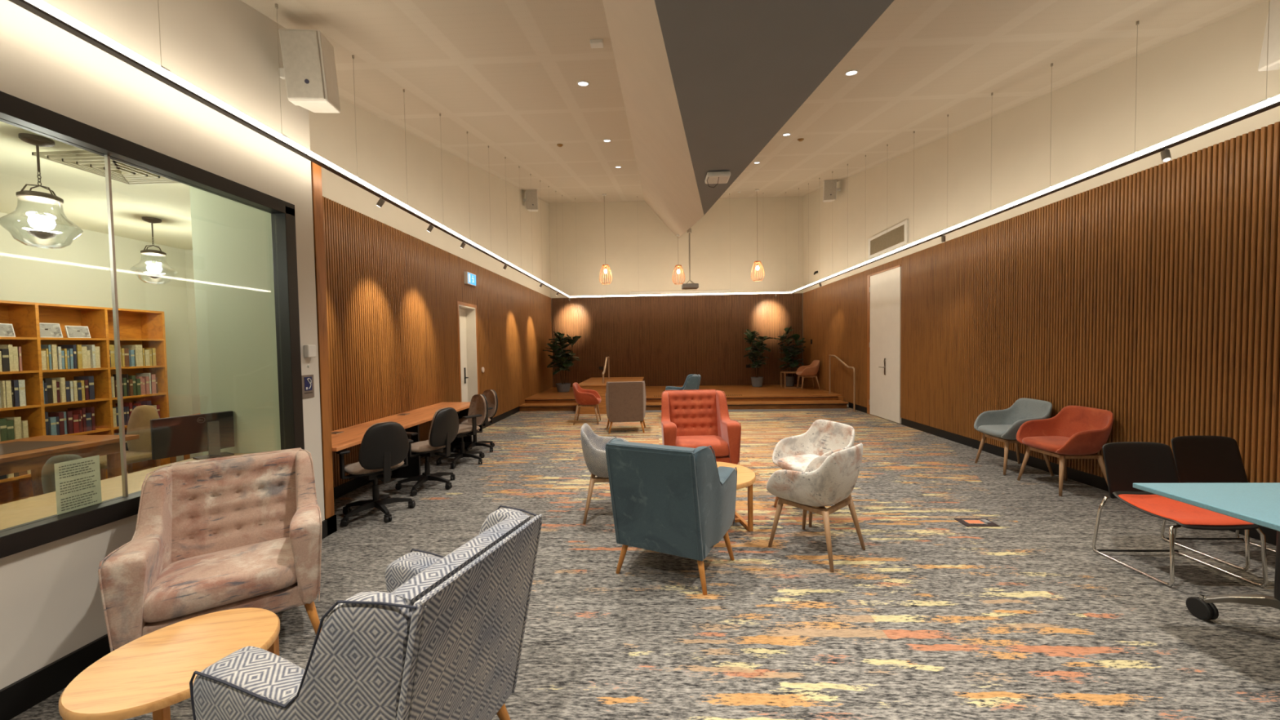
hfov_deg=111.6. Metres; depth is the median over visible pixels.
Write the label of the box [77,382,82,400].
book
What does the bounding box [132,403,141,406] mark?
book
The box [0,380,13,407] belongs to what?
book
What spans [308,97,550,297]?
wall
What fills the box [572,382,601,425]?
tub chair
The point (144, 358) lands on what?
book
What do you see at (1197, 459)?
chair
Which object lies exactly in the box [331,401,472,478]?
countertop
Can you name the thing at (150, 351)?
book
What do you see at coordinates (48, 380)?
book
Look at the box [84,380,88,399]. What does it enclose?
book
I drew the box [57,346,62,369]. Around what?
book
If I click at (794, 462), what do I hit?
seat cushion
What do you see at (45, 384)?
book
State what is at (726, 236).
wall
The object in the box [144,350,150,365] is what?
book
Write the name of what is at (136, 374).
book
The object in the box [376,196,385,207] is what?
track spotlight
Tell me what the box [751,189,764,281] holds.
pendant lamp
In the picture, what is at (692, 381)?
armchair
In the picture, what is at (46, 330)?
framed photo
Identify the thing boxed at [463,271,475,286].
exit sign
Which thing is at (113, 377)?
book
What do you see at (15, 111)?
window
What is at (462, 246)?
track spotlight
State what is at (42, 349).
book
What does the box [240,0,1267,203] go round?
ceiling
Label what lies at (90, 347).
book
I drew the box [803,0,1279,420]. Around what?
wall
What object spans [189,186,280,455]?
wall
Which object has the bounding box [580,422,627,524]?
tub chair
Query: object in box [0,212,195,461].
wall
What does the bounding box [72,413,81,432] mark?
book
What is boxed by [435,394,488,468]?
office chair
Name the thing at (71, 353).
book
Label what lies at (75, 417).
book
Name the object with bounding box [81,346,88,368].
book
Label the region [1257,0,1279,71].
wall speaker
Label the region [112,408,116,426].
book
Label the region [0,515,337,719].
baseboard
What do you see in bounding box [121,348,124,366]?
book
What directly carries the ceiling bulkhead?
attached to the ceiling at (505, 73)
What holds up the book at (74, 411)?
on the bookcase
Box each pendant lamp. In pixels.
[0,133,83,248]
[129,216,177,284]
[599,193,612,284]
[671,234,684,284]
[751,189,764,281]
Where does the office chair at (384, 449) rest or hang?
on the floor
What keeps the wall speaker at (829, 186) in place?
attached to the wall at (1209, 73)
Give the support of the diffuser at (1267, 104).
attached to the rail at (1267, 104)
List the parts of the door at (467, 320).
handle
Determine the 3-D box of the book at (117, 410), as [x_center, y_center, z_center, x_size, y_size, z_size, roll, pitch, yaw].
[-5.925,0.641,4.874,0.166,0.210,0.044,-1,2,2]
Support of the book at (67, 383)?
on the bookcase
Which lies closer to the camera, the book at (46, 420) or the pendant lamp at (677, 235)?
the book at (46, 420)
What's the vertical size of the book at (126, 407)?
0.210 m
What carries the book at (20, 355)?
on the bookcase
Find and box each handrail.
[602,356,609,383]
[827,355,856,412]
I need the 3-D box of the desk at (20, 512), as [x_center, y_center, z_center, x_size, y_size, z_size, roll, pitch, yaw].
[-2.972,1.085,2.019,0.587,0.690,2.520,-1,2,2]
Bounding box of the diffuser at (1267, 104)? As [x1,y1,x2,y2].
[791,94,1279,293]
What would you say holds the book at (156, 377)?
on the bookcase
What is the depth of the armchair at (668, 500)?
2.56 m
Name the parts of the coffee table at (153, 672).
leg, leg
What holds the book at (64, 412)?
on the bookcase
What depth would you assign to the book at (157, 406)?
5.26 m
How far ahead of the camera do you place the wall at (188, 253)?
6.00 m
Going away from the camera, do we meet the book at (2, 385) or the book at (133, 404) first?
the book at (2, 385)
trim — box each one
[311,161,334,519]
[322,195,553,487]
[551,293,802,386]
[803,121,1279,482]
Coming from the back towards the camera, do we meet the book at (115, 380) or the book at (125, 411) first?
the book at (125, 411)
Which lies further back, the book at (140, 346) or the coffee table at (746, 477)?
the book at (140, 346)
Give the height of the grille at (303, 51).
0.416 m
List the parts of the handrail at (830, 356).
post, post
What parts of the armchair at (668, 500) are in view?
leg, backrest, panel, leg, seat frame, leg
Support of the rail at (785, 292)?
hanging from the ceiling at (505, 73)
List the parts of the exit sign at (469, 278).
lit panel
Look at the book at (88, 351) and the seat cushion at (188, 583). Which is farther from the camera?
the book at (88, 351)
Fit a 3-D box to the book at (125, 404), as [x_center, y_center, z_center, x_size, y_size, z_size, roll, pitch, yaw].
[-5.911,0.617,4.992,0.166,0.250,0.030,-1,2,2]
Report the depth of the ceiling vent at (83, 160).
3.23 m
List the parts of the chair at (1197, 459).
sled leg, backrest, sled leg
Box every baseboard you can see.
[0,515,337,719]
[333,406,519,499]
[848,402,1276,545]
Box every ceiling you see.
[0,120,192,249]
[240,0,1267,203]
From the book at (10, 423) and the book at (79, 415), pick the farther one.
the book at (79, 415)
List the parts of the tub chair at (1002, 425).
leg, frame, leg, leg, leg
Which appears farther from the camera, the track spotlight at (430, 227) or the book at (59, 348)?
the track spotlight at (430, 227)
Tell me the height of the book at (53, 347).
0.250 m
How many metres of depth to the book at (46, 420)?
4.30 m
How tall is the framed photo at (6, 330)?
0.130 m
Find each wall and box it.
[0,0,324,689]
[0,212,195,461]
[184,249,202,457]
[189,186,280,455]
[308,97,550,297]
[548,195,803,385]
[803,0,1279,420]
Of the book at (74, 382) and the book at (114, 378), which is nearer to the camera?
the book at (74, 382)
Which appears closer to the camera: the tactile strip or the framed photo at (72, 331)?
the framed photo at (72, 331)
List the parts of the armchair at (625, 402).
leg, panel, leg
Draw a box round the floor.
[10,406,1279,719]
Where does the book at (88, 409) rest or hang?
on the bookcase
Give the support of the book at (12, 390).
on the bookcase
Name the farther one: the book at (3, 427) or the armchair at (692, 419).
the armchair at (692, 419)
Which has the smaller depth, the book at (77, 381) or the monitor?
the monitor
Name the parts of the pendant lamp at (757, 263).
cord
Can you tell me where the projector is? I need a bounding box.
[681,227,698,289]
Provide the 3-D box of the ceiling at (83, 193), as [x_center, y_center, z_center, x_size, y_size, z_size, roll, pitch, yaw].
[-4.584,-1.415,1.015,3.696,0.081,9.750,-1,2,2]
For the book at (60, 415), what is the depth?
4.40 m
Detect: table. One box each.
[0,435,139,496]
[58,608,279,719]
[577,377,644,413]
[715,461,755,531]
[780,371,803,388]
[1133,482,1279,620]
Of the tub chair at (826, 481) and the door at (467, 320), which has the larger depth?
the door at (467, 320)
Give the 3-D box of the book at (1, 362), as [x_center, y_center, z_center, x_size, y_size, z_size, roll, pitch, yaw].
[-5.958,0.014,4.000,0.166,0.190,0.024,-1,2,2]
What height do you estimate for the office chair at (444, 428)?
0.844 m
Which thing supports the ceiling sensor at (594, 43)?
attached to the ceiling at (505, 73)
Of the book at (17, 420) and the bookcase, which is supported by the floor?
the bookcase
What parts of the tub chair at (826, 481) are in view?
leg, leg, frame, leg, leg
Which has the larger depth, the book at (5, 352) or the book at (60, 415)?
the book at (60, 415)
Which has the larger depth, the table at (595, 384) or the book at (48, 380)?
the table at (595, 384)
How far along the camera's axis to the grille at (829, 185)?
9.98 m
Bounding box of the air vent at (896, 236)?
[867,219,908,258]
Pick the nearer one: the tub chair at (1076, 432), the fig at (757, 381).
the tub chair at (1076, 432)
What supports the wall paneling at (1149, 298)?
attached to the wall at (1209, 73)
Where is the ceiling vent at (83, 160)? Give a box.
[31,150,179,184]
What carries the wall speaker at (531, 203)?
attached to the wall at (382, 146)
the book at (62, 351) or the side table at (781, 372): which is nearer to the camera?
the book at (62, 351)
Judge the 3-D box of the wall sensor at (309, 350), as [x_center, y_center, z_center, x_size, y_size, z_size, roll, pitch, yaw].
[-2.463,-0.066,3.249,0.040,0.095,0.075,-1,2,2]
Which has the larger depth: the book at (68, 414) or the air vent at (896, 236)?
the air vent at (896, 236)
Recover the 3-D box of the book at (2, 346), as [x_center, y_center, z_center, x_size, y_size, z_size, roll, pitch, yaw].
[-5.962,-0.018,4.072,0.166,0.250,0.030,-1,2,2]
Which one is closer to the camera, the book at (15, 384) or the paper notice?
the paper notice
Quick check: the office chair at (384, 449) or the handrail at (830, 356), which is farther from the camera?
the handrail at (830, 356)
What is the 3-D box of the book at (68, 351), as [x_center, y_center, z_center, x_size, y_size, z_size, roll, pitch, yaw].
[-5.948,-0.001,4.471,0.166,0.190,0.018,-1,2,2]
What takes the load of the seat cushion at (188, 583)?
on the armchair at (212, 535)
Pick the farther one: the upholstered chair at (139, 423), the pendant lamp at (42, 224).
the upholstered chair at (139, 423)
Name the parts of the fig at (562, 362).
stem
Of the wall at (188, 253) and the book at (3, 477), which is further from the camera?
the wall at (188, 253)
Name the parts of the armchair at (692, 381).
panel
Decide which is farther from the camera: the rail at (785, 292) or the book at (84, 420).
the rail at (785, 292)
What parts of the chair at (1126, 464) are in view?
sled leg, backrest, sled leg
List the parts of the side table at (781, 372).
leg, leg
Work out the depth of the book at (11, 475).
4.05 m
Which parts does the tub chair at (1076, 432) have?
leg, leg, frame, leg, leg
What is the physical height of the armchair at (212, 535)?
0.870 m
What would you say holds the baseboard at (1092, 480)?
attached to the wall at (1209, 73)
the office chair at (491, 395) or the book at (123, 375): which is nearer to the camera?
the book at (123, 375)
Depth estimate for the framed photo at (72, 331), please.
4.59 m
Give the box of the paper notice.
[53,454,102,515]
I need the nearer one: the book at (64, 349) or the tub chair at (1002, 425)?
the book at (64, 349)
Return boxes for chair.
[41,454,82,493]
[99,404,160,479]
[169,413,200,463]
[333,421,415,527]
[395,407,458,496]
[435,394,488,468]
[451,389,497,452]
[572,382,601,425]
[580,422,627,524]
[766,443,865,572]
[772,419,854,527]
[795,360,820,390]
[973,398,1053,475]
[1016,405,1113,496]
[1092,441,1268,587]
[1160,435,1275,571]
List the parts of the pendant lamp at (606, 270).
cord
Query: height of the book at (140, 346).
0.250 m
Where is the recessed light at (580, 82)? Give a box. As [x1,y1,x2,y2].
[577,80,589,85]
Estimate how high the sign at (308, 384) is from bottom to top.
0.170 m
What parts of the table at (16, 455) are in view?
leg, leg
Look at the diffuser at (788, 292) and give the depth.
11.89 m
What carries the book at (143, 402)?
on the bookcase
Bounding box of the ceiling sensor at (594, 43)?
[590,39,604,48]
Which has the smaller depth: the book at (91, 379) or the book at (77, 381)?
the book at (77, 381)
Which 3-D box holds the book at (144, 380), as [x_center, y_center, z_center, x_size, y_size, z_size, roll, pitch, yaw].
[-5.920,0.312,5.127,0.166,0.190,0.024,-1,2,2]
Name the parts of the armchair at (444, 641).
backrest, panel, leg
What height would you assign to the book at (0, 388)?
0.190 m
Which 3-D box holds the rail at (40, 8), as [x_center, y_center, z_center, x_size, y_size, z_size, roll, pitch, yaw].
[-2.254,-2.796,5.291,0.040,2.611,13.370,-1,2,2]
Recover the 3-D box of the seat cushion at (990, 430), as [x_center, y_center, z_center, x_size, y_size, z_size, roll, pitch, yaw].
[4.132,0.798,4.890,0.442,0.093,0.450,-1,2,7]
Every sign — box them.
[301,374,314,398]
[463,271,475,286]
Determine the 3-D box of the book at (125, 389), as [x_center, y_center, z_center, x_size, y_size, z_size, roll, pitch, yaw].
[-5.924,0.308,4.943,0.166,0.210,0.030,-1,2,2]
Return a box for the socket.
[331,431,343,434]
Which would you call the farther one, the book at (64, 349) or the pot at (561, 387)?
the pot at (561, 387)
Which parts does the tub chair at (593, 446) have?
leg, frame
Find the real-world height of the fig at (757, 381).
1.632 m
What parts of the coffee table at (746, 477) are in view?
leg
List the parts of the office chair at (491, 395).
arm, arm, seat, arm, arm post, arm, post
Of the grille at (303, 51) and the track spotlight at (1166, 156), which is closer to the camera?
the grille at (303, 51)
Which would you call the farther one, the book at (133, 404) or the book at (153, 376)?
the book at (153, 376)
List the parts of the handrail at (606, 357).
post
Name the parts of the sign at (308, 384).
blue panel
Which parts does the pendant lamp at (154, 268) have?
rod, lamp shade, bulb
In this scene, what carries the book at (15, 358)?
on the bookcase
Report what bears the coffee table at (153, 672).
on the floor
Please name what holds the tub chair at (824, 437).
on the floor
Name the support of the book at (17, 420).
on the bookcase
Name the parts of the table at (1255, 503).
caster stem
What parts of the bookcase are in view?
shelf, shelf, shelf, shelf, shelf, shelf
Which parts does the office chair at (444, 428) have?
arm, arm post, arm, seat, arm, arm, post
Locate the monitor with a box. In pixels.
[150,410,234,460]
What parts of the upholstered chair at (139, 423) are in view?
leg, seat, leg, backrest, leg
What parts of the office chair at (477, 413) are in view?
arm, arm, seat, arm, arm post, arm, post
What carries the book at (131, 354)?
on the bookcase
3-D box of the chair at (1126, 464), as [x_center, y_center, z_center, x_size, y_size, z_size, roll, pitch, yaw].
[3.337,0.938,2.731,0.526,0.746,0.495,-1,2,2]
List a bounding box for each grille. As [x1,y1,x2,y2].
[279,29,324,98]
[823,179,835,199]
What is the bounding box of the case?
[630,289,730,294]
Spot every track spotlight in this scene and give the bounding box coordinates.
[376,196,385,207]
[426,223,433,231]
[460,240,466,248]
[941,235,945,242]
[1160,147,1171,161]
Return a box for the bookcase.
[0,300,170,504]
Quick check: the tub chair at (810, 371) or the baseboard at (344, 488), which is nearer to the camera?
the baseboard at (344, 488)
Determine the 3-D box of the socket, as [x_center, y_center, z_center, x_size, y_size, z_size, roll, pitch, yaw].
[-2.866,0.685,4.094,0.100,0.006,0.100,-1,2,2]
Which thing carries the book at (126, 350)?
on the bookcase
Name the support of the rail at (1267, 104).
hanging from the ceiling at (505, 73)
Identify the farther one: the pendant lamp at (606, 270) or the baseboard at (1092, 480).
the pendant lamp at (606, 270)
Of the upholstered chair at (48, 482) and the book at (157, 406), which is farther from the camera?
the book at (157, 406)
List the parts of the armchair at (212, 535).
seat frame, backrest, panel, leg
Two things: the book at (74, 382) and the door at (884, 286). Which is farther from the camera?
the door at (884, 286)
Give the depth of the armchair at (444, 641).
1.12 m
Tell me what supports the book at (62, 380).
on the bookcase
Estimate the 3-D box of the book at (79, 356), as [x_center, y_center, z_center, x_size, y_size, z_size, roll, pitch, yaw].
[-5.929,-0.034,4.548,0.166,0.250,0.036,-1,2,2]
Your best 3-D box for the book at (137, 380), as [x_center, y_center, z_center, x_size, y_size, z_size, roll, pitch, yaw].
[-5.908,0.314,5.064,0.166,0.190,0.036,-1,2,2]
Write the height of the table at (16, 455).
0.752 m
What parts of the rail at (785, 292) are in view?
rail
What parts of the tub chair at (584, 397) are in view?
leg, leg, frame, leg, leg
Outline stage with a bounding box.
[519,384,848,411]
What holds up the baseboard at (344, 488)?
attached to the wall at (382, 146)
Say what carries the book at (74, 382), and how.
on the bookcase
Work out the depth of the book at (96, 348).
4.69 m
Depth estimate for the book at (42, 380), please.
4.28 m
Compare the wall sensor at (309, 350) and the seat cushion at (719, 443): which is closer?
the wall sensor at (309, 350)
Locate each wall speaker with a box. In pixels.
[278,28,340,113]
[523,189,537,211]
[822,179,840,202]
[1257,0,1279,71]
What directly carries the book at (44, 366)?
on the bookcase
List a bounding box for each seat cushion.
[142,537,297,622]
[675,435,728,456]
[777,453,820,471]
[977,424,1011,437]
[1022,435,1069,452]
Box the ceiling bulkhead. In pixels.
[602,0,893,238]
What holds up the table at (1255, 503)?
on the floor
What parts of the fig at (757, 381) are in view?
stem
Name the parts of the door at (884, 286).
handle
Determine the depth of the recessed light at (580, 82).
4.17 m
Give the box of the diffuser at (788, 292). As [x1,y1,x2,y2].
[569,291,791,297]
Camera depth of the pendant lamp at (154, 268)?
4.55 m
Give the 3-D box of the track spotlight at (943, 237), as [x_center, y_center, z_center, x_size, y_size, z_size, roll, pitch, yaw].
[3.848,-1.542,5.521,0.044,0.091,0.075,1,2,38]
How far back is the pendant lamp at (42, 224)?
2.83 m
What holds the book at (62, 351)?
on the bookcase
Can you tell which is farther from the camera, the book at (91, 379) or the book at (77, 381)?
the book at (91, 379)
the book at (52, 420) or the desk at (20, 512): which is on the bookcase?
the book at (52, 420)
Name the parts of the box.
lid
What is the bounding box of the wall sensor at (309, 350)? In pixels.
[303,344,315,357]
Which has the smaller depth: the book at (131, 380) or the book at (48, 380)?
the book at (48, 380)
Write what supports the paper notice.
attached to the window
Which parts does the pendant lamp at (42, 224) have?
rod, chain, lamp shade, bulb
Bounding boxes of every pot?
[555,382,570,392]
[751,376,763,386]
[786,376,795,386]
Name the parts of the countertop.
support panel, support panel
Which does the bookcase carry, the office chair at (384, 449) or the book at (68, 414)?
the book at (68, 414)
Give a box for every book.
[0,344,13,371]
[0,348,9,371]
[0,351,2,371]
[0,380,6,408]
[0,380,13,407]
[0,387,1,408]
[0,417,22,439]
[0,418,8,441]
[0,475,6,479]
[6,419,14,440]
[6,473,13,478]
[8,379,26,406]
[11,380,19,406]
[11,386,14,407]
[12,346,18,371]
[13,472,18,477]
[17,346,22,370]
[21,420,28,438]
[40,344,52,369]
[40,348,49,369]
[40,351,47,369]
[42,377,53,403]
[42,380,45,404]
[44,382,48,404]
[44,411,49,435]
[48,412,64,435]
[48,416,59,435]
[48,417,57,435]
[50,344,57,369]
[51,377,66,402]
[51,379,57,403]
[52,411,73,434]
[56,382,60,402]
[56,411,67,434]
[57,344,77,368]
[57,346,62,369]
[61,348,67,368]
[61,350,65,368]
[64,409,83,431]
[65,380,85,400]
[65,381,70,401]
[66,348,74,368]
[66,350,70,368]
[67,408,86,431]
[69,381,74,401]
[72,380,78,401]
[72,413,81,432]
[72,414,79,433]
[73,376,94,399]
[75,344,82,368]
[76,406,95,430]
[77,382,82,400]
[81,344,96,368]
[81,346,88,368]
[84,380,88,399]
[85,413,92,431]
[87,350,91,368]
[94,346,101,368]
[109,344,115,367]
[111,376,115,397]
[112,373,129,395]
[112,406,129,425]
[112,407,119,426]
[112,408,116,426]
[114,377,124,396]
[114,379,117,397]
[114,406,126,425]
[115,402,133,417]
[120,346,122,366]
[121,344,138,366]
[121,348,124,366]
[123,377,127,396]
[124,348,129,366]
[128,350,134,366]
[128,375,136,395]
[128,378,133,395]
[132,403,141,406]
[133,400,151,405]
[135,373,151,394]
[135,376,150,394]
[135,377,142,395]
[135,378,141,395]
[137,344,143,366]
[142,348,145,365]
[142,377,145,394]
[144,347,156,365]
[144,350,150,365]
[149,350,152,365]
[151,374,156,393]
[155,377,158,393]
[156,404,159,417]
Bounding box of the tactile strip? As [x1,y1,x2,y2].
[645,408,848,412]
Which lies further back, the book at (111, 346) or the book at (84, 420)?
the book at (111, 346)
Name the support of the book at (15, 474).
on the bookcase
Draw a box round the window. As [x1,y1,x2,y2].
[0,90,304,558]
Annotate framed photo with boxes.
[0,323,15,337]
[39,322,62,337]
[64,325,90,337]
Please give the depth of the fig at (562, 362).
11.58 m
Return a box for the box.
[954,518,999,526]
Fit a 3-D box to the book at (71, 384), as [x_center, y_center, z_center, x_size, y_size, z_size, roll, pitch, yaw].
[-5.931,0.323,4.485,0.166,0.210,0.024,-1,2,2]
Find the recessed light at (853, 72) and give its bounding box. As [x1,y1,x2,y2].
[844,69,858,75]
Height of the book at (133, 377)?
0.230 m
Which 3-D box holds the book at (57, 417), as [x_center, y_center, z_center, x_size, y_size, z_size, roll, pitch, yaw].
[-5.936,0.667,4.380,0.166,0.190,0.024,-1,2,2]
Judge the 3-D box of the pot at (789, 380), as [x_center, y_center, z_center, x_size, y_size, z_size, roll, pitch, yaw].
[4.234,0.603,12.286,0.260,0.280,0.260,-1,2,2]
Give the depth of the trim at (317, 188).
3.40 m
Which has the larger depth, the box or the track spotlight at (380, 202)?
the track spotlight at (380, 202)
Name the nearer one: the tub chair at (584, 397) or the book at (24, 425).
the book at (24, 425)
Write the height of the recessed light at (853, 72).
0.048 m
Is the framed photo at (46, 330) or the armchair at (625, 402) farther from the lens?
the armchair at (625, 402)
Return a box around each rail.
[8,0,569,297]
[569,191,791,297]
[791,0,1279,293]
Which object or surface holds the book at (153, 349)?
on the bookcase
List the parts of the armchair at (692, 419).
panel, backrest, seat frame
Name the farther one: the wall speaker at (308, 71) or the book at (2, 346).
the book at (2, 346)
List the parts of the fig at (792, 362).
stem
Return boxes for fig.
[542,331,581,392]
[743,328,773,386]
[773,326,805,386]
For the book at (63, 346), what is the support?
on the bookcase
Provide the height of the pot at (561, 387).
0.220 m
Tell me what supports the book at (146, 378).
on the bookcase
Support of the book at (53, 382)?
on the bookcase
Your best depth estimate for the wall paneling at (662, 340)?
12.89 m
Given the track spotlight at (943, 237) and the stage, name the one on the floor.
the stage
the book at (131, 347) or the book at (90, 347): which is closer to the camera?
the book at (90, 347)
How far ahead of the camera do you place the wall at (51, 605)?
2.23 m
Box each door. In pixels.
[457,301,479,431]
[866,264,901,423]
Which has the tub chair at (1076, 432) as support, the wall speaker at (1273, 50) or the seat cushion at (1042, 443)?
the seat cushion at (1042, 443)
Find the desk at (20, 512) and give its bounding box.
[0,453,252,529]
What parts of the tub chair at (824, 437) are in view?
leg, leg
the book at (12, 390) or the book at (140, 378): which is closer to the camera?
the book at (12, 390)
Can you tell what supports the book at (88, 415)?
on the bookcase
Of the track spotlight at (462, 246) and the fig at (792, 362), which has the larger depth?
the fig at (792, 362)
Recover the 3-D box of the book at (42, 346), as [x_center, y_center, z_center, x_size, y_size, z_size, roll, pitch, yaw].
[-5.957,-0.027,4.340,0.166,0.250,0.018,-1,2,2]
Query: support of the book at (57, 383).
on the bookcase
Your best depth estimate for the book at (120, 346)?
4.91 m
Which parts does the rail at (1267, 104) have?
rail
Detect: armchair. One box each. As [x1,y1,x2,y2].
[97,447,322,652]
[189,505,542,719]
[604,437,737,595]
[605,381,645,433]
[661,389,741,464]
[665,373,701,390]
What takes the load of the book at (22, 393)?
on the bookcase
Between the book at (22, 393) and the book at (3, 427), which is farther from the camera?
the book at (22, 393)
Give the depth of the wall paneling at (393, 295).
5.54 m
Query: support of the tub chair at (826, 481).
on the floor
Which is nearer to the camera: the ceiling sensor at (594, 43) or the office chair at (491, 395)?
the ceiling sensor at (594, 43)

